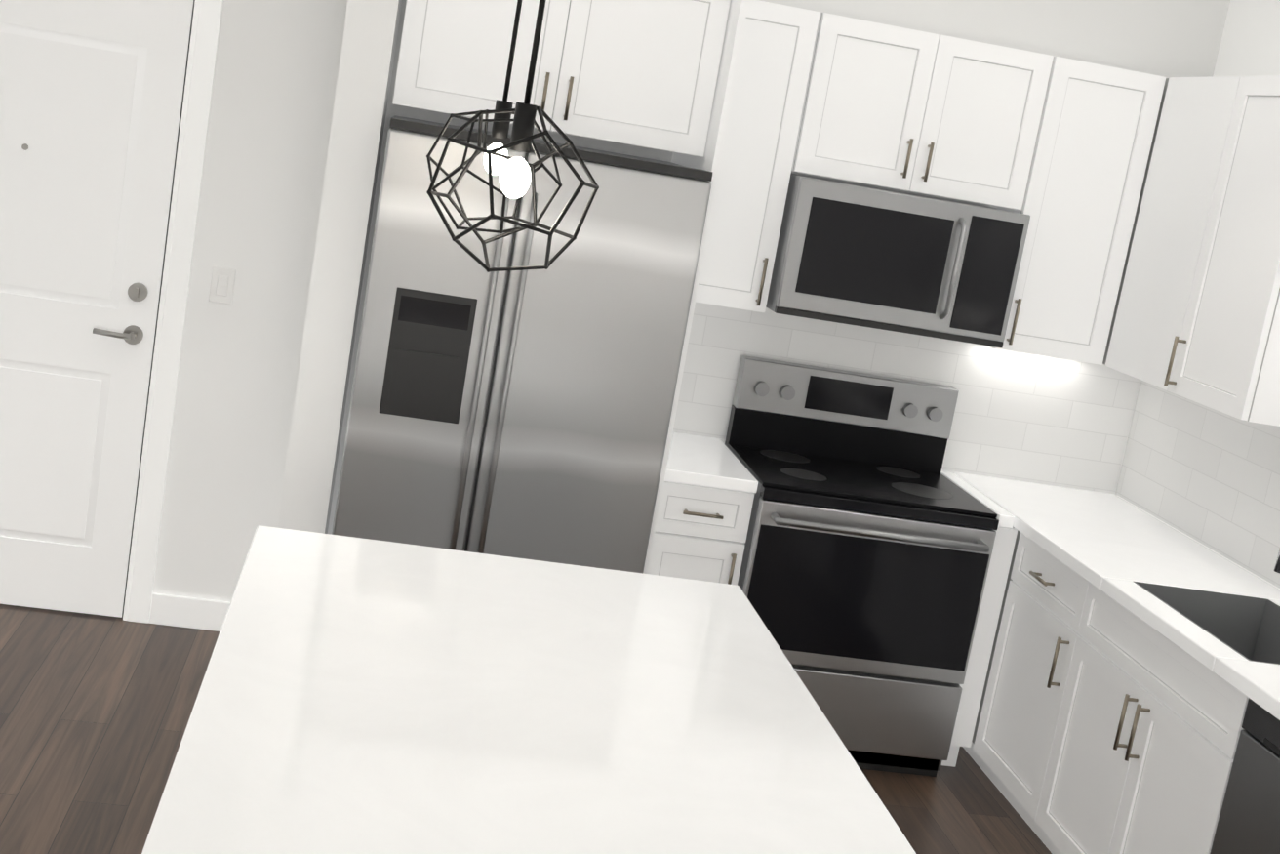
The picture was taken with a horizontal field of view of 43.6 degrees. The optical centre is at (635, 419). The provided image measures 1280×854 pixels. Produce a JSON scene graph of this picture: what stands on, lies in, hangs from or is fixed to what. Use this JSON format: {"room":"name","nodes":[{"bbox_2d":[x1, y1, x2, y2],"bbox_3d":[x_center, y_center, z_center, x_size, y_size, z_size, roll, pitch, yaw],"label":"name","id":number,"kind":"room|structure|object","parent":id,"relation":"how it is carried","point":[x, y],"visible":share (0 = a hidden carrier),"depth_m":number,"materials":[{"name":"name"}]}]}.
{"room":"kitchen","nodes":[
{"label":"kitchen","id":0,"kind":"room"},
{"bbox_2d":[269,0,406,534],"bbox_3d":[-0.886,-0.519,4.844,0.135,2.750,0.660,8,10,-10],"label":"wall","id":1,"kind":"structure","parent":0,"point":[360,109],"depth_m":4.56,"materials":[{"name":"white paint"}]},
{"bbox_2d":[0,603,1051,853],"bbox_3d":[0.129,2.007,-0.012,4.780,0.100,11.670,8,10,-10],"label":"floor","id":2,"kind":"structure","parent":0,"point":[94,713],"depth_m":4.67,"materials":[{"name":"brown wood"}]},
{"bbox_2d":[331,115,712,573],"bbox_3d":[-0.422,0.032,4.939,0.911,1.778,0.822,8,10,-10],"label":"fridge","id":3,"kind":"object","parent":2,"relation":"on","point":[525,414],"visible":0.54,"depth_m":4.54,"materials":[{"name":"silver metal"}]},
{"bbox_2d":[642,0,1017,766],"bbox_3d":[0.646,-0.088,5.141,1.199,2.320,0.728,8,10,-10],"label":"base cabinet","id":4,"kind":"object","parent":2,"relation":"on","point":[698,533],"visible":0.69,"depth_m":4.93,"materials":[{"name":"white paint"}]},
{"bbox_2d":[664,432,1014,527],"bbox_3d":[0.588,0.182,5.242,1.145,0.039,0.623,8,10,-10],"label":"countertop","id":5,"kind":"structure","parent":4,"relation":"on","point":[704,460],"depth_m":5.04,"materials":[{"name":"stone"}]},
{"bbox_2d":[724,355,999,776],"bbox_3d":[0.675,0.479,5.253,0.761,1.190,0.698,8,10,-10],"label":"range","id":6,"kind":"object","parent":2,"relation":"on","point":[868,545],"visible":0.92,"depth_m":5.03,"materials":[{"name":"silver metal"}]},
{"bbox_2d":[966,529,1076,814],"bbox_3d":[1.477,0.857,4.897,0.598,0.850,0.585,8,10,-10],"label":"base cabinet","id":7,"kind":"object","parent":2,"relation":"on","point":[1038,585],"depth_m":4.93,"materials":[{"name":"white paint"}]},
{"bbox_2d":[1020,572,1248,853],"bbox_3d":[1.566,0.987,4.265,0.598,0.850,0.944,8,10,-10],"label":"base cabinet","id":8,"kind":"object","parent":2,"relation":"on","point":[1105,723],"depth_m":4.21,"materials":[{"name":"white paint"}]},
{"bbox_2d":[953,471,1279,719],"bbox_3d":[1.634,0.570,4.096,0.611,0.039,3.284,8,10,-10],"label":"countertop","id":9,"kind":"structure","parent":8,"relation":"on","point":[1113,546],"depth_m":4.74,"materials":[{"name":"stone"}]},
{"bbox_2d":[1133,581,1279,664],"bbox_3d":[1.597,0.660,4.177,0.407,0.252,0.637,8,10,-10],"label":"sink","id":10,"kind":"object","parent":9,"relation":"in","point":[1247,627],"visible":0.19,"depth_m":4.48,"materials":[{"name":"silver metal"}]},
{"bbox_2d":[1273,549,1279,572],"bbox_3d":[1.799,0.301,4.137,0.302,0.522,0.111,8,10,-10],"label":"faucet","id":11,"kind":"object","parent":9,"relation":"on","point":[1277,567],"visible":1,"depth_m":4.10,"materials":[{"name":"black metal"}]},
{"bbox_2d":[1209,697,1279,853],"bbox_3d":[1.658,1.145,3.492,0.574,0.846,0.632,8,10,-10],"label":"dishwasher","id":12,"kind":"object","parent":2,"relation":"on","point":[1249,820],"visible":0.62,"depth_m":3.61,"materials":[{"name":"grey metal"}]},
{"bbox_3d":[-0.130,0.923,3.015,0.798,0.850,1.422,8,10,-10],"label":"kitchen island","id":13,"kind":"object","parent":2,"relation":"on","visible":0},
{"bbox_2d":[141,524,916,853],"bbox_3d":[-0.183,0.496,2.784,1.098,0.039,1.715,8,10,-10],"label":"island countertop","id":14,"kind":"structure","parent":13,"relation":"on","point":[366,697],"depth_m":2.65,"materials":[{"name":"stone"}]},
{"bbox_2d":[152,0,1233,601],"bbox_3d":[-0.413,-0.528,5.336,4.530,2.750,0.170,8,10,-10],"label":"wall","id":15,"kind":"structure","parent":0,"point":[302,109],"depth_m":5.24,"materials":[{"name":"white paint"}]},
{"bbox_2d":[0,0,195,618],"bbox_3d":[-1.986,-0.391,5.068,0.918,2.046,0.104,8,10,-10],"label":"entry door","id":16,"kind":"structure","parent":15,"relation":"in","point":[92,93],"depth_m":5.10,"materials":[{"name":"white wood"}]},
{"bbox_2d":[122,0,223,623],"bbox_3d":[-1.986,-0.444,5.129,1.083,2.135,0.135,8,10,-10],"label":"door frame","id":17,"kind":"structure","parent":15,"relation":"attached to","point":[193,128],"depth_m":5.15,"materials":[{"name":"white paint"}]},
{"bbox_2d":[148,592,230,631],"bbox_3d":[-1.420,0.655,5.375,0.408,0.105,0.014,8,10,-10],"label":"baseboard","id":18,"kind":"structure","parent":15,"relation":"attached to","point":[187,612],"depth_m":5.34,"materials":[{"name":"white paint"}]},
{"bbox_2d":[208,266,236,304],"bbox_3d":[-1.334,-0.433,5.163,0.072,0.116,0.010,8,10,-10],"label":"light switch","id":19,"kind":"object","parent":15,"relation":"attached to","point":[221,285],"visible":1,"depth_m":5.16,"materials":[{"name":"white plastic"}]},
{"bbox_2d":[392,0,730,157],"bbox_3d":[-0.246,-1.134,4.873,0.915,0.495,0.588,8,10,-10],"label":"upper cabinet","id":20,"kind":"object","parent":15,"relation":"attached to","point":[644,73],"depth_m":4.61,"materials":[{"name":"white paint"}]},
{"bbox_2d":[695,0,844,312],"bbox_3d":[0.353,-0.849,5.162,0.375,0.950,0.303,8,10,-10],"label":"upper cabinet","id":21,"kind":"object","parent":15,"relation":"attached to","point":[782,92],"depth_m":5.02,"materials":[{"name":"white paint"}]},
{"bbox_2d":[673,301,1140,493],"bbox_3d":[0.894,-0.100,5.549,1.766,0.499,0.001,8,10,-10],"label":"backsplash","id":22,"kind":"structure","parent":15,"relation":"attached to","point":[1039,419],"depth_m":5.59,"materials":[{"name":"tile"}]},
{"bbox_2d":[817,16,1059,214],"bbox_3d":[0.892,-0.999,5.207,0.765,0.495,0.303,8,10,-10],"label":"upper cabinet","id":23,"kind":"object","parent":15,"relation":"attached to","point":[913,110],"depth_m":5.07,"materials":[{"name":"white paint"}]},
{"bbox_2d":[765,173,1030,348],"bbox_3d":[0.823,-0.526,5.221,0.757,0.430,0.446,8,10,-10],"label":"microwave","id":24,"kind":"object","parent":23,"relation":"attached to","point":[859,255],"visible":1,"depth_m":5.05,"materials":[{"name":"silver metal"}]},
{"bbox_2d":[990,56,1165,364],"bbox_3d":[1.388,-0.703,5.337,0.444,0.950,0.303,8,10,-10],"label":"upper cabinet","id":25,"kind":"object","parent":15,"relation":"attached to","point":[1058,148],"depth_m":5.20,"materials":[{"name":"white paint"}]},
{"bbox_2d":[1117,0,1279,589],"bbox_3d":[2.642,0.947,0.121,0.120,2.750,11.670,8,10,-10],"label":"wall","id":26,"kind":"structure","parent":0,"point":[1251,41],"depth_m":5.26,"materials":[{"name":"white paint"}]},
{"bbox_2d":[1102,75,1279,426],"bbox_3d":[1.822,-0.554,4.930,0.303,0.950,1.268,8,10,-10],"label":"upper cabinet","id":27,"kind":"object","parent":26,"relation":"attached to","point":[1196,316],"depth_m":4.74,"materials":[{"name":"white wood"}]},
{"bbox_2d":[1115,380,1279,588],"bbox_3d":[2.021,0.143,4.066,0.010,0.928,3.276,8,10,-10],"label":"backsplash","id":28,"kind":"structure","parent":26,"relation":"attached to","point":[1205,475],"depth_m":5.13,"materials":[{"name":"tile"}]},
{"bbox_3d":[0.604,-0.757,-0.515,4.780,0.100,11.670,8,10,-10],"label":"ceiling","id":29,"kind":"structure","parent":0,"visible":0},
{"bbox_2d":[426,0,561,233],"bbox_3d":[-0.199,-0.904,2.991,0.263,1.120,0.254,8,10,-10],"label":"pendant light","id":30,"kind":"object","parent":29,"relation":"hanging from","point":[500,125],"visible":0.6,"depth_m":3.04,"materials":[{"name":"black metal"}]},
{"bbox_2d":[426,0,599,272],"bbox_3d":[-0.110,-0.763,2.308,0.253,1.122,0.238,8,10,-10],"label":"pendant light","id":31,"kind":"object","parent":29,"relation":"hanging from","point":[515,178],"visible":1,"depth_m":2.36,"materials":[{"name":"black metal"}]}
]}

